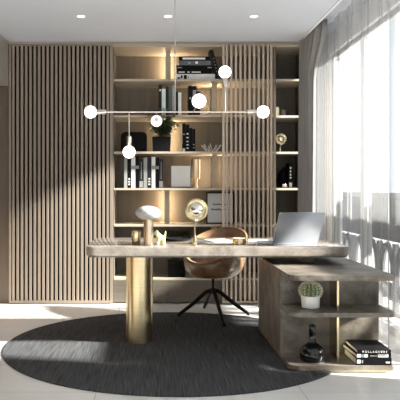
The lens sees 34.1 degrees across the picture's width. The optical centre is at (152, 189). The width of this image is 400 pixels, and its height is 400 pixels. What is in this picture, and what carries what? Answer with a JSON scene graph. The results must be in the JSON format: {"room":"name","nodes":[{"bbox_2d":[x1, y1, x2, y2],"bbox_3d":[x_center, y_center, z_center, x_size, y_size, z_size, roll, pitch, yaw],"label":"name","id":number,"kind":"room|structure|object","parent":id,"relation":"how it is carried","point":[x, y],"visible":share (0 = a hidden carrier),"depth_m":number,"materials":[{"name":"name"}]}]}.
{"room":"office","nodes":[
{"label":"office","id":0,"kind":"room"},
{"bbox_2d":[0,44,8,302],"bbox_3d":[-1.665,-0.175,6.975,0.350,2.700,0.490,0,0,0],"label":"trim","id":1,"kind":"structure","parent":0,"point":[4,90],"depth_m":6.73,"materials":[{"name":"brown wood"}]},
{"bbox_2d":[0,0,338,41],"bbox_3d":[-0.220,-1.625,3.340,3.460,0.200,7.880,0,0,0],"label":"ceiling","id":2,"kind":"structure","parent":0,"point":[20,20],"depth_m":5.85,"materials":[{"name":"white paint"}]},
{"bbox_2d":[8,42,298,44],"bbox_3d":[0.010,-1.514,6.705,3.000,0.022,0.050,0,0,0],"label":"trim","id":3,"kind":"structure","parent":2,"relation":"attached to","point":[9,43],"depth_m":6.68,"materials":[{"name":"beige paint"}]},
{"bbox_2d":[84,0,268,157],"bbox_3d":[0.172,-0.880,4.802,1.094,1.290,0.887,0,0,39],"label":"pendant lamp","id":4,"kind":"object","parent":2,"relation":"hanging from","point":[199,100],"visible":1,"depth_m":4.79,"materials":[{"name":"beige metal"}]},
{"bbox_2d":[96,109,105,114],"bbox_3d":[-0.382,-0.576,4.800,0.075,0.036,0.037,0,0,0],"label":"socket","id":5,"kind":"object","parent":4,"relation":"attached to","point":[99,111],"depth_m":4.78,"materials":[{"name":"silver metal"}]},
{"bbox_2d":[127,136,130,145],"bbox_3d":[-0.177,-0.360,4.800,0.036,0.075,0.037,0,0,0],"label":"socket","id":6,"kind":"object","parent":4,"relation":"attached to","point":[128,137],"depth_m":4.78,"materials":[{"name":"silver metal"}]},
{"bbox_2d":[222,77,227,87],"bbox_3d":[0.532,-0.792,4.800,0.036,0.075,0.037,0,0,0],"label":"socket","id":7,"kind":"object","parent":4,"relation":"attached to","point":[224,79],"depth_m":4.79,"materials":[{"name":"silver metal"}]},
{"bbox_2d":[247,109,257,114],"bbox_3d":[0.733,-0.576,4.800,0.075,0.036,0.037,0,0,0],"label":"socket","id":8,"kind":"object","parent":4,"relation":"attached to","point":[250,111],"depth_m":4.79,"materials":[{"name":"silver metal"}]},
{"bbox_2d":[301,0,341,39],"bbox_3d":[1.506,-1.537,3.040,0.016,0.036,7.280,0,0,0],"label":"trim","id":9,"kind":"structure","parent":2,"relation":"attached to","point":[339,1],"depth_m":5.69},
{"bbox_2d":[0,302,399,399],"bbox_3d":[0.045,1.235,3.340,3.990,0.120,7.880,0,0,0],"label":"floor","id":10,"kind":"structure","parent":0,"point":[16,319],"depth_m":4.05,"materials":[{"name":"tile"}]},
{"bbox_2d":[9,45,112,302],"bbox_3d":[-0.951,-0.166,6.730,1.069,2.671,0.060,0,0,0],"label":"wall panel","id":11,"kind":"object","parent":10,"relation":"on","point":[61,158],"visible":1,"depth_m":6.70,"materials":[{"name":"beige wood"}]},
{"bbox_2d":[2,312,332,396],"bbox_3d":[0.150,1.170,4.945,2.530,0.008,2.530,0,0,0],"label":"rug","id":12,"kind":"object","parent":10,"relation":"on","point":[189,354],"visible":0.72,"depth_m":4.52,"materials":[{"name":"grey carpet"}]},
{"bbox_2d":[178,227,248,326],"bbox_3d":[0.556,0.757,5.965,0.634,0.815,0.625,0,0,39],"label":"swivel chair","id":13,"kind":"object","parent":12,"relation":"on","point":[205,268],"visible":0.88,"depth_m":5.82,"materials":[{"name":"brown leather"}]},
{"bbox_2d":[86,238,348,343],"bbox_3d":[0.475,0.790,5.197,1.941,0.750,0.926,0,0,0],"label":"desk","id":14,"kind":"object","parent":12,"relation":"on","point":[139,258],"visible":0.94,"depth_m":4.93,"materials":[{"name":"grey stone"}]},
{"bbox_2d":[132,231,140,244],"bbox_3d":[-0.127,0.362,4.930,0.070,0.104,0.070,0,0,0],"label":"brass cup","id":15,"kind":"object","parent":14,"relation":"on","point":[136,235],"visible":1,"depth_m":4.90,"materials":[{"name":"gold metal"}]},
{"bbox_2d":[135,206,161,245],"bbox_3d":[-0.034,0.266,4.870,0.196,0.297,0.196,0,0,0],"label":"table lamp","id":16,"kind":"object","parent":14,"relation":"on","point":[148,213],"visible":1,"depth_m":4.83,"materials":[{"name":"beige metal"}]},
{"bbox_2d":[153,230,165,244],"bbox_3d":[0.048,0.358,4.932,0.102,0.113,0.055,0,0,0],"label":"animal figurine","id":17,"kind":"object","parent":14,"relation":"on","point":[156,233],"visible":0.99,"depth_m":4.92,"materials":[{"name":"ceramic"}]},
{"bbox_2d":[165,237,192,240],"bbox_3d":[0.196,0.403,5.320,0.260,0.022,0.221,0,0,-6],"label":"desk tray","id":18,"kind":"object","parent":14,"relation":"on","point":[166,238],"visible":0.82,"depth_m":5.29,"materials":[{"name":"black ceramic"}]},
{"bbox_2d":[185,199,207,245],"bbox_3d":[0.323,0.239,4.820,0.141,0.351,0.103,0,0,34],"label":"disc sculpture","id":19,"kind":"object","parent":14,"relation":"on","point":[196,210],"visible":1,"depth_m":4.82,"materials":[{"name":"gold metal"}]},
{"bbox_2d":[192,240,206,243],"bbox_3d":[0.365,0.408,5.100,0.110,0.013,0.150,0,0,3],"label":"notebook","id":20,"kind":"object","parent":14,"relation":"on","point":[198,241],"visible":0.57,"depth_m":5.07,"materials":[{"name":"paper"}]},
{"bbox_2d":[204,239,231,241],"bbox_3d":[0.540,0.411,5.280,0.170,0.007,0.260,0,0,-14],"label":"papers","id":21,"kind":"object","parent":14,"relation":"on","point":[211,240],"visible":0.97,"depth_m":5.27,"materials":[{"name":"white paper"}]},
{"bbox_2d":[232,238,245,244],"bbox_3d":[0.659,0.391,4.980,0.112,0.046,0.112,0,0,0],"label":"tin","id":22,"kind":"object","parent":14,"relation":"on","point":[237,241],"visible":1,"depth_m":4.93,"materials":[{"name":"gold metal"}]},
{"bbox_2d":[248,239,267,241],"bbox_3d":[0.861,0.413,5.330,0.160,0.002,0.220,0,0,10],"label":"paper sheet","id":23,"kind":"object","parent":14,"relation":"on","point":[252,240],"visible":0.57,"depth_m":5.41,"materials":[{"name":"white paper"}]},
{"bbox_2d":[257,212,324,244],"bbox_3d":[1.060,0.289,5.024,0.395,0.246,0.362,0,0,-19],"label":"laptop","id":24,"kind":"object","parent":14,"relation":"on","point":[291,227],"visible":1,"depth_m":4.90,"materials":[{"name":"metal"}]},
{"bbox_2d":[258,257,394,371],"bbox_3d":[1.218,0.857,4.792,0.680,0.618,1.250,0,0,0],"label":"cabinet","id":25,"kind":"object","parent":12,"relation":"on","point":[349,309],"visible":0.98,"depth_m":4.48,"materials":[{"name":"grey stone"}]},
{"bbox_2d":[298,281,322,308],"bbox_3d":[1.056,0.696,4.360,0.169,0.182,0.168,0,0,0],"label":"potted cactus","id":26,"kind":"object","parent":25,"relation":"on","point":[311,292],"visible":0.98,"depth_m":4.31,"materials":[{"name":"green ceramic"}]},
{"bbox_2d":[301,295,319,308],"bbox_3d":[1.056,0.747,4.360,0.124,0.080,0.124,0,0,0],"label":"pot","id":27,"kind":"object","parent":26,"relation":"on","point":[307,301],"depth_m":4.31,"materials":[{"name":"white ceramic"}]},
{"bbox_2d":[299,324,324,362],"bbox_3d":[1.054,1.008,4.300,0.168,0.239,0.168,0,0,0],"label":"bottle","id":28,"kind":"object","parent":25,"relation":"on","point":[310,352],"visible":1,"depth_m":4.25,"materials":[{"name":"black ceramic"}]},
{"bbox_2d":[344,349,391,364],"bbox_3d":[1.424,1.104,4.326,0.228,0.046,0.291,0,0,1],"label":"book","id":29,"kind":"object","parent":25,"relation":"on","point":[357,361],"visible":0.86,"depth_m":4.18,"materials":[{"name":"black paper"}]},
{"bbox_2d":[343,343,390,357],"bbox_3d":[1.420,1.068,4.332,0.226,0.026,0.286,0,0,-1],"label":"book","id":30,"kind":"object","parent":29,"relation":"on","point":[345,346],"visible":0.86,"depth_m":4.19,"materials":[{"name":"black paper"}]},
{"bbox_2d":[346,340,390,353],"bbox_3d":[1.427,1.042,4.326,0.215,0.025,0.286,0,0,2],"label":"book","id":31,"kind":"object","parent":30,"relation":"on","point":[359,346],"visible":1,"depth_m":4.28,"materials":[{"name":"black paper"}]},
{"bbox_2d":[113,45,298,303],"bbox_3d":[0.593,-0.164,6.969,2.015,2.678,0.498,0,0,0],"label":"bookcase","id":32,"kind":"object","parent":10,"relation":"on","point":[139,71],"visible":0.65,"depth_m":7.20,"materials":[{"name":"brown wood"}]},
{"bbox_2d":[124,158,126,187],"bbox_3d":[-0.286,-0.178,6.885,0.034,0.315,0.170,0,0,0],"label":"book","id":33,"kind":"object","parent":32,"relation":"on","point":[125,159],"visible":0.67,"depth_m":6.80,"materials":[{"name":"white paper"}]},
{"bbox_2d":[127,158,130,187],"bbox_3d":[-0.248,-0.175,6.885,0.040,0.310,0.171,0,0,0],"label":"book","id":34,"kind":"object","parent":32,"relation":"on","point":[128,159],"visible":0.83,"depth_m":6.80,"materials":[{"name":"black paper"}]},
{"bbox_2d":[131,157,134,187],"bbox_3d":[-0.207,-0.183,6.885,0.042,0.325,0.171,0,0,0],"label":"book","id":35,"kind":"object","parent":32,"relation":"on","point":[132,158],"visible":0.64,"depth_m":6.80,"materials":[{"name":"white paper"}]},
{"bbox_2d":[121,132,146,151],"bbox_3d":[-0.201,-0.503,6.900,0.274,0.209,0.200,0,0,0],"label":"storage box","id":36,"kind":"object","parent":32,"relation":"on","point":[138,139],"visible":0.77,"depth_m":6.80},
{"bbox_2d":[135,157,139,187],"bbox_3d":[-0.164,-0.183,6.885,0.042,0.325,0.171,0,0,0],"label":"book","id":37,"kind":"object","parent":32,"relation":"on","point":[136,158],"visible":0.81,"depth_m":6.80,"materials":[{"name":"black paper"}]},
{"bbox_2d":[139,159,142,187],"bbox_3d":[-0.122,-0.173,6.885,0.039,0.304,0.171,0,0,0],"label":"book","id":38,"kind":"object","parent":32,"relation":"on","point":[140,160],"visible":0.87,"depth_m":6.80,"materials":[{"name":"grey paper"}]},
{"bbox_2d":[144,157,146,187],"bbox_3d":[-0.080,-0.181,6.885,0.036,0.320,0.170,0,0,0],"label":"book","id":39,"kind":"object","parent":32,"relation":"on","point":[145,158],"visible":0.77,"depth_m":6.80,"materials":[{"name":"white paper"}]},
{"bbox_2d":[147,158,150,187],"bbox_3d":[-0.038,-0.178,6.885,0.044,0.315,0.171,0,0,0],"label":"book","id":40,"kind":"object","parent":32,"relation":"on","point":[148,159],"visible":0.89,"depth_m":6.80,"materials":[{"name":"paper"}]},
{"bbox_2d":[152,157,154,187],"bbox_3d":[0.005,-0.183,6.885,0.040,0.325,0.171,0,0,0],"label":"book","id":41,"kind":"object","parent":32,"relation":"on","point":[153,158],"visible":0.77,"depth_m":6.80,"materials":[{"name":"white paper"}]},
{"bbox_2d":[155,157,158,187],"bbox_3d":[0.045,-0.181,6.885,0.039,0.320,0.171,0,0,0],"label":"book","id":42,"kind":"object","parent":32,"relation":"on","point":[156,158],"visible":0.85,"depth_m":6.80,"materials":[{"name":"black paper"}]},
{"bbox_2d":[159,85,161,114],"bbox_3d":[0.075,-0.939,6.905,0.033,0.327,0.171,0,0,0],"label":"book","id":43,"kind":"object","parent":32,"relation":"on","point":[160,86],"visible":0.66,"depth_m":6.82,"materials":[{"name":"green paper"}]},
{"bbox_2d":[159,159,162,187],"bbox_3d":[0.085,-0.173,6.885,0.039,0.304,0.171,0,0,0],"label":"book","id":44,"kind":"object","parent":32,"relation":"on","point":[160,160],"visible":0.87,"depth_m":6.80,"materials":[{"name":"grey paper"}]},
{"bbox_2d":[146,108,178,151],"bbox_3d":[0.097,-0.617,6.737,0.372,0.436,0.359,0,0,0],"label":"potted plant","id":45,"kind":"object","parent":32,"relation":"on","point":[162,142],"visible":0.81,"depth_m":6.73,"materials":[{"name":"green plant"}]},
{"bbox_2d":[162,89,165,114],"bbox_3d":[0.112,-0.918,6.905,0.039,0.285,0.171,0,0,0],"label":"book","id":46,"kind":"object","parent":32,"relation":"on","point":[163,90],"visible":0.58,"depth_m":6.82,"materials":[{"name":"white paper"}]},
{"bbox_2d":[165,86,168,114],"bbox_3d":[0.149,-0.931,6.905,0.033,0.311,0.170,0,0,0],"label":"book","id":47,"kind":"object","parent":32,"relation":"on","point":[167,87],"visible":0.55,"depth_m":6.82,"materials":[{"name":"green paper"}]},
{"bbox_2d":[169,86,171,114],"bbox_3d":[0.185,-0.934,6.905,0.037,0.316,0.170,0,0,0],"label":"book","id":48,"kind":"object","parent":32,"relation":"on","point":[170,87],"visible":0.51,"depth_m":6.82,"materials":[{"name":"paper"}]},
{"bbox_2d":[172,86,174,114],"bbox_3d":[0.218,-0.934,6.905,0.028,0.316,0.170,0,0,0],"label":"book","id":49,"kind":"object","parent":32,"relation":"on","point":[172,86],"visible":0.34,"depth_m":6.82,"materials":[{"name":"grey paper"}]},
{"bbox_2d":[175,92,177,114],"bbox_3d":[0.251,-0.902,6.905,0.026,0.253,0.170,0,0,0],"label":"book","id":50,"kind":"object","parent":32,"relation":"on","point":[176,92],"visible":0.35,"depth_m":6.82,"materials":[{"name":"black paper"}]},
{"bbox_2d":[164,229,192,276],"bbox_3d":[0.269,0.660,6.846,0.394,0.498,0.213,0,0,0],"label":"potted plant","id":51,"kind":"object","parent":32,"relation":"on","point":[176,268],"visible":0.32,"depth_m":6.77,"materials":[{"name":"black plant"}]},
{"bbox_2d":[178,92,180,114],"bbox_3d":[0.281,-0.900,6.905,0.033,0.248,0.170,0,0,0],"label":"book","id":52,"kind":"object","parent":32,"relation":"on","point":[179,93],"visible":0.55,"depth_m":6.82,"materials":[{"name":"white paper"}]},
{"bbox_2d":[170,165,190,187],"bbox_3d":[0.292,-0.142,6.885,0.221,0.242,0.050,0,0,5],"label":"decorative box","id":53,"kind":"object","parent":32,"relation":"on","point":[180,175],"visible":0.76,"depth_m":6.86,"materials":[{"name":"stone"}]},
{"bbox_2d":[182,123,185,151],"bbox_3d":[0.324,-0.549,6.905,0.035,0.300,0.171,0,0,0],"label":"book","id":54,"kind":"object","parent":32,"relation":"on","point":[183,124],"visible":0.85,"depth_m":6.82,"materials":[{"name":"black paper"}]},
{"bbox_2d":[186,124,188,151],"bbox_3d":[0.362,-0.543,6.905,0.039,0.289,0.171,0,0,0],"label":"book","id":55,"kind":"object","parent":32,"relation":"on","point":[187,125],"visible":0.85,"depth_m":6.82,"materials":[{"name":"black paper"}]},
{"bbox_2d":[187,85,191,114],"bbox_3d":[0.390,-0.936,6.905,0.041,0.321,0.171,0,0,0],"label":"book","id":56,"kind":"object","parent":32,"relation":"on","point":[189,89],"visible":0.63,"depth_m":6.82,"materials":[{"name":"black paper"}]},
{"bbox_2d":[189,128,191,151],"bbox_3d":[0.398,-0.525,6.905,0.030,0.252,0.170,0,0,0],"label":"book","id":57,"kind":"object","parent":32,"relation":"on","point":[190,129],"visible":0.75,"depth_m":6.82,"materials":[{"name":"black paper"}]},
{"bbox_2d":[192,129,194,151],"bbox_3d":[0.429,-0.520,6.905,0.030,0.242,0.171,0,0,0],"label":"book","id":58,"kind":"object","parent":32,"relation":"on","point":[193,130],"visible":0.81,"depth_m":6.82,"materials":[{"name":"black paper"}]},
{"bbox_2d":[192,86,196,114],"bbox_3d":[0.434,-0.934,6.905,0.045,0.316,0.171,0,0,0],"label":"book","id":59,"kind":"object","parent":32,"relation":"on","point":[194,88],"visible":0.41,"depth_m":6.82,"materials":[{"name":"black paper"}]},
{"bbox_2d":[191,159,199,187],"bbox_3d":[0.448,-0.172,6.860,0.094,0.303,0.094,0,0,0],"label":"brass vessel","id":60,"kind":"object","parent":32,"relation":"on","point":[195,163],"visible":0.9,"depth_m":6.82,"materials":[{"name":"gold metal"}]},
{"bbox_2d":[176,74,214,78],"bbox_3d":[0.445,-1.181,6.890,0.408,0.065,0.171,0,0,0],"label":"book","id":61,"kind":"object","parent":32,"relation":"on","point":[178,76],"visible":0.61,"depth_m":6.80,"materials":[{"name":"white paper"}]},
{"bbox_2d":[176,70,211,73],"bbox_3d":[0.434,-1.235,6.890,0.366,0.041,0.171,0,0,0],"label":"book","id":62,"kind":"object","parent":61,"relation":"on","point":[178,71],"visible":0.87,"depth_m":6.80,"materials":[{"name":"black paper"}]},
{"bbox_2d":[176,65,212,71],"bbox_3d":[0.437,-1.281,6.890,0.382,0.050,0.171,0,0,0],"label":"book","id":63,"kind":"object","parent":62,"relation":"on","point":[178,67],"visible":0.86,"depth_m":6.80,"materials":[{"name":"black paper"}]},
{"bbox_2d":[178,61,210,64],"bbox_3d":[0.437,-1.331,6.890,0.340,0.048,0.171,0,0,0],"label":"book","id":64,"kind":"object","parent":63,"relation":"on","point":[179,62],"visible":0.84,"depth_m":6.80,"materials":[{"name":"paper"}]},
{"bbox_2d":[178,57,208,60],"bbox_3d":[0.431,-1.375,6.890,0.319,0.041,0.171,0,0,0],"label":"book","id":65,"kind":"object","parent":64,"relation":"on","point":[180,58],"visible":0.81,"depth_m":6.80,"materials":[{"name":"black paper"}]},
{"bbox_2d":[202,143,220,151],"bbox_3d":[0.613,-0.442,6.860,0.208,0.085,0.211,0,0,0],"label":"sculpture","id":66,"kind":"object","parent":32,"relation":"on","point":[204,145],"visible":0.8,"depth_m":6.82,"materials":[{"name":"grey metal"}]},
{"bbox_2d":[208,49,220,78],"bbox_3d":[0.651,-1.311,6.890,0.127,0.324,0.161,0,0,0],"label":"book","id":67,"kind":"object","parent":32,"relation":"on","point":[211,55],"visible":0.83,"depth_m":6.81,"materials":[{"name":"black paper"}]},
{"bbox_2d":[206,192,233,223],"bbox_3d":[0.710,0.190,6.879,0.290,0.332,0.032,0,0,0],"label":"picture frame","id":68,"kind":"object","parent":32,"relation":"on","point":[213,199],"visible":0.71,"depth_m":6.87,"materials":[{"name":"grey paper"}]},
{"bbox_2d":[222,44,271,302],"bbox_3d":[0.968,-0.166,6.685,0.512,2.658,0.040,0,0,0],"label":"slatted panel","id":69,"kind":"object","parent":32,"relation":"attached to","point":[240,300],"depth_m":6.67,"materials":[{"name":"beige wood"}]},
{"bbox_2d":[277,167,285,187],"bbox_3d":[1.423,-0.133,7.060,0.140,0.225,0.140,0,0,0],"label":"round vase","id":70,"kind":"object","parent":32,"relation":"on","point":[281,179],"visible":0.62,"depth_m":7.01,"materials":[{"name":"black ceramic"}]},
{"bbox_2d":[276,133,286,151],"bbox_3d":[1.352,-0.498,6.860,0.101,0.204,0.074,0,0,34],"label":"disc sculpture","id":71,"kind":"object","parent":32,"relation":"on","point":[281,138],"visible":0.96,"depth_m":6.86,"materials":[{"name":"gold metal"}]},
{"bbox_2d":[281,110,285,115],"bbox_3d":[1.377,-0.808,6.860,0.052,0.075,0.052,0,0,0],"label":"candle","id":72,"kind":"object","parent":32,"relation":"on","point":[283,112],"visible":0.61,"depth_m":6.84,"materials":[{"name":"brown wax"}]},
{"bbox_2d":[286,163,291,187],"bbox_3d":[1.440,-0.152,6.885,0.034,0.262,0.171,0,0,0],"label":"book","id":73,"kind":"object","parent":32,"relation":"on","point":[288,165],"visible":0.9,"depth_m":6.80,"materials":[{"name":"black paper"}]},
{"bbox_2d":[315,45,323,238],"bbox_3d":[0.045,-0.245,7.250,3.990,2.840,0.060,0,0,0],"label":"wall","id":74,"kind":"structure","parent":0,"point":[319,143],"depth_m":7.22,"materials":[{"name":"white paint"}]},
{"bbox_2d":[324,0,367,38],"bbox_3d":[1.775,-1.695,3.340,0.530,0.060,7.880,0,0,0],"label":"ceiling","id":75,"kind":"structure","parent":0,"point":[341,8],"depth_m":6.10,"materials":[{"name":"white paint"}]},
{"bbox_2d":[298,19,327,211],"bbox_3d":[1.576,-0.235,6.414,0.129,2.780,0.512,0,0,-10],"label":"drape","id":76,"kind":"object","parent":75,"relation":"hanging from","point":[311,46],"visible":0.64,"depth_m":6.49,"materials":[{"name":"grey fabric"}]},
{"bbox_2d":[334,14,338,241],"bbox_3d":[1.723,-0.556,5.948,0.088,2.065,0.130,0,0,0],"label":"sheer curtain","id":77,"kind":"object","parent":75,"relation":"hanging from","point":[338,14],"depth_m":6.09,"materials":[{"name":"white fabric"}]},
{"bbox_2d":[361,1,362,66],"bbox_3d":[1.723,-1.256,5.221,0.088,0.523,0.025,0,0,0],"label":"sheer curtain","id":78,"kind":"object","parent":75,"relation":"hanging from","point":[361,1],"depth_m":5.45,"materials":[{"name":"white fabric"}]},
{"bbox_2d":[362,198,367,265],"bbox_3d":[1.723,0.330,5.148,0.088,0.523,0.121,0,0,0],"label":"sheer curtain","id":79,"kind":"object","parent":75,"relation":"hanging from","point":[362,198],"depth_m":5.18,"materials":[{"name":"white fabric"}]},
{"bbox_2d":[388,66,389,272],"bbox_3d":[1.723,-0.146,4.624,0.088,1.469,0.020,0,0,0],"label":"sheer curtain","id":80,"kind":"object","parent":75,"relation":"hanging from","point":[388,66],"depth_m":4.73,"materials":[{"name":"white fabric"}]},
{"bbox_2d":[324,0,399,243],"bbox_3d":[1.970,-0.245,3.310,0.140,2.840,7.820,0,0,0],"label":"wall","id":81,"kind":"structure","parent":0,"point":[374,8],"depth_m":7.00,"materials":[{"name":"white paint"}]},
{"bbox_2d":[347,1,351,163],"bbox_3d":[1.723,-0.912,5.554,0.088,1.366,0.113,0,0,0],"label":"sheer curtain","id":82,"kind":"object","parent":81,"relation":"hanging from","point":[351,1],"depth_m":5.81,"materials":[{"name":"white fabric"}]},
{"bbox_2d":[332,4,399,339],"bbox_3d":[1.965,-0.140,5.450,0.070,2.630,3.100,0,0,0],"label":"window","id":83,"kind":"structure","parent":81,"relation":"in","point":[393,15],"depth_m":5.94,"materials":[{"name":"clear glass"}]},
{"bbox_3d":[-1.895,-0.175,3.310,0.110,2.700,7.820,0,0,0],"label":"wall","id":84,"kind":"structure","parent":0,"visible":0},
{"bbox_2d":[0,35,7,85],"bbox_3d":[-1.660,-1.295,4.848,0.340,0.450,3.695,0,0,0],"label":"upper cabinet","id":85,"kind":"object","parent":84,"relation":"attached to","point":[3,43],"visible":1,"depth_m":6.52,"materials":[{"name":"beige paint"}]},
{"label":"outside","id":86,"kind":"structure","parent":0,"visible":0},
{"bbox_2d":[342,231,399,300],"bbox_3d":[201.750,9.925,100.000,396.500,0.500,600.000,0,0,0],"label":"ground","id":87,"kind":"structure","parent":86,"point":[384,241],"depth_m":93.17,"materials":[{"name":"white"}]},
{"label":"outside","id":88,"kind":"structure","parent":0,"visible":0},
{"bbox_2d":[383,298,399,325],"bbox_3d":[2.320,1.275,6.500,0.560,0.120,15.000,0,0,0],"label":"floor","id":89,"kind":"structure","parent":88,"point":[395,320],"depth_m":6.20,"materials":[{"name":"concrete"}]},
{"bbox_2d":[342,192,399,318],"bbox_3d":[2.220,0.590,8.000,0.060,1.130,12.000,0,0,0],"label":"balcony railing","id":90,"kind":"object","parent":89,"relation":"on","point":[354,203],"visible":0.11,"depth_m":6.28,"materials":[{"name":"grey glass"}]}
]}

